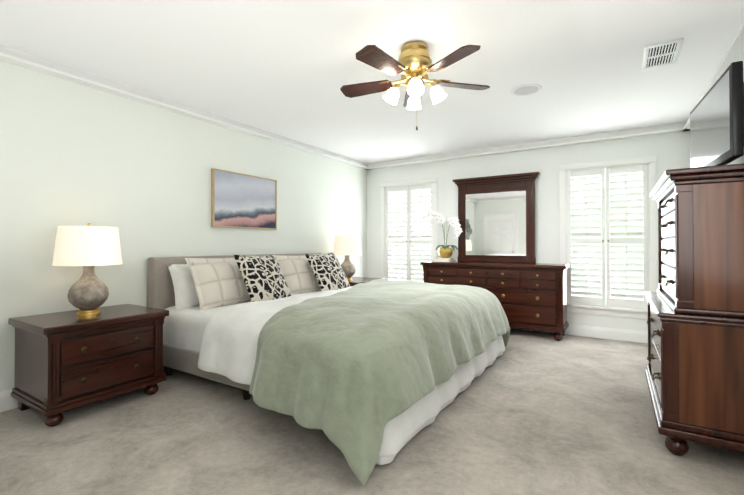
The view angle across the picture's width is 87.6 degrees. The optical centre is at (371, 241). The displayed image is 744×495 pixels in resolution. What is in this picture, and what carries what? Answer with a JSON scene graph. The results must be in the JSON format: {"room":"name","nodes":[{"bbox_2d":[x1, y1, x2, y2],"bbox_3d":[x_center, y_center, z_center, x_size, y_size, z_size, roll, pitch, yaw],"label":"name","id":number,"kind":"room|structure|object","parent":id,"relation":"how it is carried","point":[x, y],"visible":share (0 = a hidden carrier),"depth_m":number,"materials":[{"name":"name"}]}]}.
{"room":"bedroom","nodes":[
{"label":"bedroom","id":0,"kind":"room"},
{"bbox_2d":[0,60,366,391],"bbox_3d":[-1.817,-0.084,4.173,0.120,2.600,6.540,0,-1,32],"label":"wall","id":1,"kind":"structure","parent":0,"point":[137,174],"depth_m":3.46,"materials":[{"name":"white paint"}]},
{"bbox_2d":[0,389,17,411],"bbox_3d":[-1.758,1.146,4.126,0.018,0.140,6.300,0,-1,32],"label":"baseboard","id":2,"kind":"structure","parent":1,"relation":"attached to","point":[8,401],"depth_m":2.77,"materials":[{"name":"white"}]},
{"bbox_2d":[0,44,367,169],"bbox_3d":[-1.726,-1.332,4.126,0.095,0.105,6.300,0,-1,32],"label":"crown molding","id":3,"kind":"structure","parent":1,"relation":"attached to","point":[7,54],"depth_m":3.55,"materials":[{"name":"white wood"}]},
{"bbox_2d":[211,168,276,229],"bbox_3d":[-1.474,-0.471,4.563,0.040,0.630,0.920,0,-1,32],"label":"framed art","id":4,"kind":"object","parent":1,"relation":"attached to","point":[239,200],"visible":1,"depth_m":4.50,"materials":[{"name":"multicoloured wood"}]},
{"bbox_2d":[0,328,743,494],"bbox_3d":[0.118,1.256,2.945,4.690,0.100,6.540,0,-1,32],"label":"floor","id":5,"kind":"structure","parent":0,"point":[528,412],"depth_m":2.28,"materials":[{"name":"carpet"}]},
{"bbox_2d":[8,304,168,426],"bbox_3d":[-2.105,0.876,2.928,0.648,0.660,0.806,0,-1,32],"label":"nightstand","id":6,"kind":"object","parent":5,"relation":"on","point":[66,360],"visible":1,"depth_m":2.70,"materials":[{"name":"brown wood"}]},
{"bbox_2d":[52,223,121,314],"bbox_3d":[-2.150,0.201,2.945,0.430,0.687,0.430,0,-1,32],"label":"table lamp","id":7,"kind":"object","parent":6,"relation":"on","point":[89,248],"visible":1,"depth_m":2.83,"materials":[{"name":"white fabric"}]},
{"bbox_2d":[147,252,509,485],"bbox_3d":[-0.331,0.669,3.803,2.753,1.089,3.018,0,-1,32],"label":"bed","id":8,"kind":"object","parent":5,"relation":"on","point":[366,377],"visible":1,"depth_m":2.71,"materials":[{"name":"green fabric"}]},
{"bbox_2d":[198,286,504,464],"bbox_3d":[0.045,0.856,3.584,1.788,0.671,2.790,0,-1,32],"label":"comforter","id":9,"kind":"object","parent":8,"relation":"on","point":[390,359],"depth_m":2.49,"materials":[{"name":"fabric"}]},
{"bbox_2d":[348,277,385,286],"bbox_3d":[-0.263,0.900,5.857,0.648,0.660,0.806,0,-1,32],"label":"nightstand","id":10,"kind":"object","parent":5,"relation":"on","point":[355,281],"depth_m":5.67,"materials":[{"name":"brown wood"}]},
{"bbox_2d":[333,234,361,279],"bbox_3d":[-0.369,0.225,5.776,0.430,0.687,0.430,0,-1,32],"label":"table lamp","id":11,"kind":"object","parent":10,"relation":"on","point":[347,246],"visible":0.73,"depth_m":5.63,"materials":[{"name":"white fabric"}]},
{"bbox_2d":[420,172,569,340],"bbox_3d":[1.652,0.146,5.385,1.920,2.161,0.510,0,-1,32],"label":"dresser","id":12,"kind":"object","parent":5,"relation":"on","point":[496,242],"visible":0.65,"depth_m":5.35,"materials":[{"name":"brown wood"}]},
{"bbox_2d":[422,210,462,261],"bbox_3d":[1.046,-0.088,5.765,0.650,0.773,0.341,0,-1,32],"label":"potted orchid","id":13,"kind":"object","parent":12,"relation":"on","point":[445,253],"visible":1,"depth_m":5.68,"materials":[{"name":"beige plant"}]},
{"bbox_2d":[453,172,539,262],"bbox_3d":[1.750,-0.318,5.545,1.210,1.230,0.117,0,-1,32],"label":"mirror","id":14,"kind":"object","parent":12,"relation":"on","point":[496,214],"depth_m":5.52,"materials":[{"name":"brown wood"}]},
{"bbox_2d":[644,163,743,455],"bbox_3d":[2.143,0.402,2.534,0.546,1.600,1.194,0,-1,32],"label":"chest","id":15,"kind":"object","parent":5,"relation":"on","point":[694,373],"visible":1,"depth_m":2.11,"materials":[{"name":"brown wood"}]},
{"bbox_2d":[690,61,743,167],"bbox_3d":[2.248,-0.701,2.580,0.263,0.605,0.942,0,-1,28],"label":"tv","id":16,"kind":"object","parent":15,"relation":"on","point":[717,125],"visible":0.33,"depth_m":2.34,"materials":[{"name":"black plastic"}]},
{"bbox_2d":[0,0,743,163],"bbox_3d":[0.118,-1.444,2.967,4.690,0.100,6.540,0,-1,32],"label":"ceiling","id":17,"kind":"structure","parent":0,"point":[288,68],"depth_m":3.03,"materials":[{"name":"white paint"}]},
{"bbox_2d":[340,41,489,129],"bbox_3d":[0.279,-1.089,2.777,1.112,0.611,1.106,0,-1,32],"label":"ceiling fan","id":18,"kind":"object","parent":17,"relation":"hanging from","point":[413,65],"visible":1,"depth_m":2.71,"materials":[{"name":"brown wood"}]},
{"bbox_2d":[511,84,541,95],"bbox_3d":[1.410,-1.384,3.548,0.268,0.010,0.268,0,-1,32],"label":"ceiling speaker","id":19,"kind":"object","parent":17,"relation":"attached to","point":[526,89],"visible":1,"depth_m":3.53,"materials":[{"name":"white plastic"}]},
{"bbox_2d":[642,38,683,69],"bbox_3d":[2.155,-1.389,2.891,0.220,0.012,0.420,0,-1,32],"label":"ceiling vent","id":20,"kind":"object","parent":17,"relation":"in","point":[661,54],"visible":1,"depth_m":2.87,"materials":[{"name":"white metal"}]},
{"bbox_2d":[367,131,689,331],"bbox_3d":[1.827,-0.071,5.673,4.450,2.600,0.120,0,-1,32],"label":"wall","id":21,"kind":"structure","parent":0,"point":[671,150],"depth_m":5.29,"materials":[{"name":"white paint"}]},
{"bbox_2d":[380,177,437,277],"bbox_3d":[0.613,-0.033,6.401,1.090,1.955,0.180,0,-1,32],"label":"window","id":22,"kind":"structure","parent":21,"relation":"in","point":[385,185],"depth_m":6.53,"materials":[{"name":"white wood"}]},
{"bbox_2d":[386,184,432,281],"bbox_3d":[0.611,-0.050,6.399,0.870,1.740,0.071,0,-1,32],"label":"window shutter","id":23,"kind":"object","parent":22,"relation":"attached to","point":[408,239],"visible":0.75,"depth_m":6.39,"materials":[{"name":"white wood"}]},
{"bbox_2d":[368,122,679,169],"bbox_3d":[1.778,-1.320,5.588,4.230,0.105,0.095,0,-1,32],"label":"crown molding","id":24,"kind":"structure","parent":21,"relation":"attached to","point":[674,127],"depth_m":5.26,"materials":[{"name":"white wood"}]},
{"bbox_2d":[510,324,647,343],"bbox_3d":[1.786,1.158,5.607,4.380,0.140,0.018,0,-1,32],"label":"baseboard","id":25,"kind":"structure","parent":21,"relation":"attached to","point":[577,330],"depth_m":4.87,"materials":[{"name":"white wood"}]},
{"bbox_2d":[559,155,657,318],"bbox_3d":[2.966,-0.045,4.921,1.090,1.955,0.180,0,-1,32],"label":"window","id":26,"kind":"structure","parent":21,"relation":"in","point":[619,311],"depth_m":4.79,"materials":[{"name":"white wood"}]},
{"bbox_2d":[567,164,647,307],"bbox_3d":[2.965,-0.063,4.919,0.870,1.740,0.071,0,-1,32],"label":"window shutter","id":27,"kind":"object","parent":26,"relation":"attached to","point":[605,240],"visible":0.98,"depth_m":4.89,"materials":[{"name":"white wood"}]},
{"bbox_2d":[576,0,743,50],"bbox_3d":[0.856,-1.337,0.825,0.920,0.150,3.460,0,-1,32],"label":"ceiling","id":28,"kind":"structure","parent":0,"point":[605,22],"depth_m":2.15,"materials":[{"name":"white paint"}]},
{"bbox_2d":[726,54,743,164],"bbox_3d":[2.052,-0.104,1.740,0.120,2.600,6.540,0,-1,32],"label":"wall","id":29,"kind":"structure","parent":0,"point":[739,160],"depth_m":2.73,"materials":[{"name":"white paint"}]},
{"bbox_2d":[680,23,743,131],"bbox_3d":[1.961,-1.351,1.807,0.095,0.105,6.300,0,-1,32],"label":"crown molding","id":30,"kind":"structure","parent":29,"relation":"attached to","point":[735,52],"depth_m":2.75,"materials":[{"name":"white"}]},
{"label":"outside","id":31,"kind":"structure","parent":0,"visible":0},
{"bbox_2d":[389,169,643,299],"bbox_3d":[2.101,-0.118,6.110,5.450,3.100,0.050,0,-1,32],"label":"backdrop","id":32,"kind":"structure","parent":31,"point":[571,237],"depth_m":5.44,"materials":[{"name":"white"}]}
]}

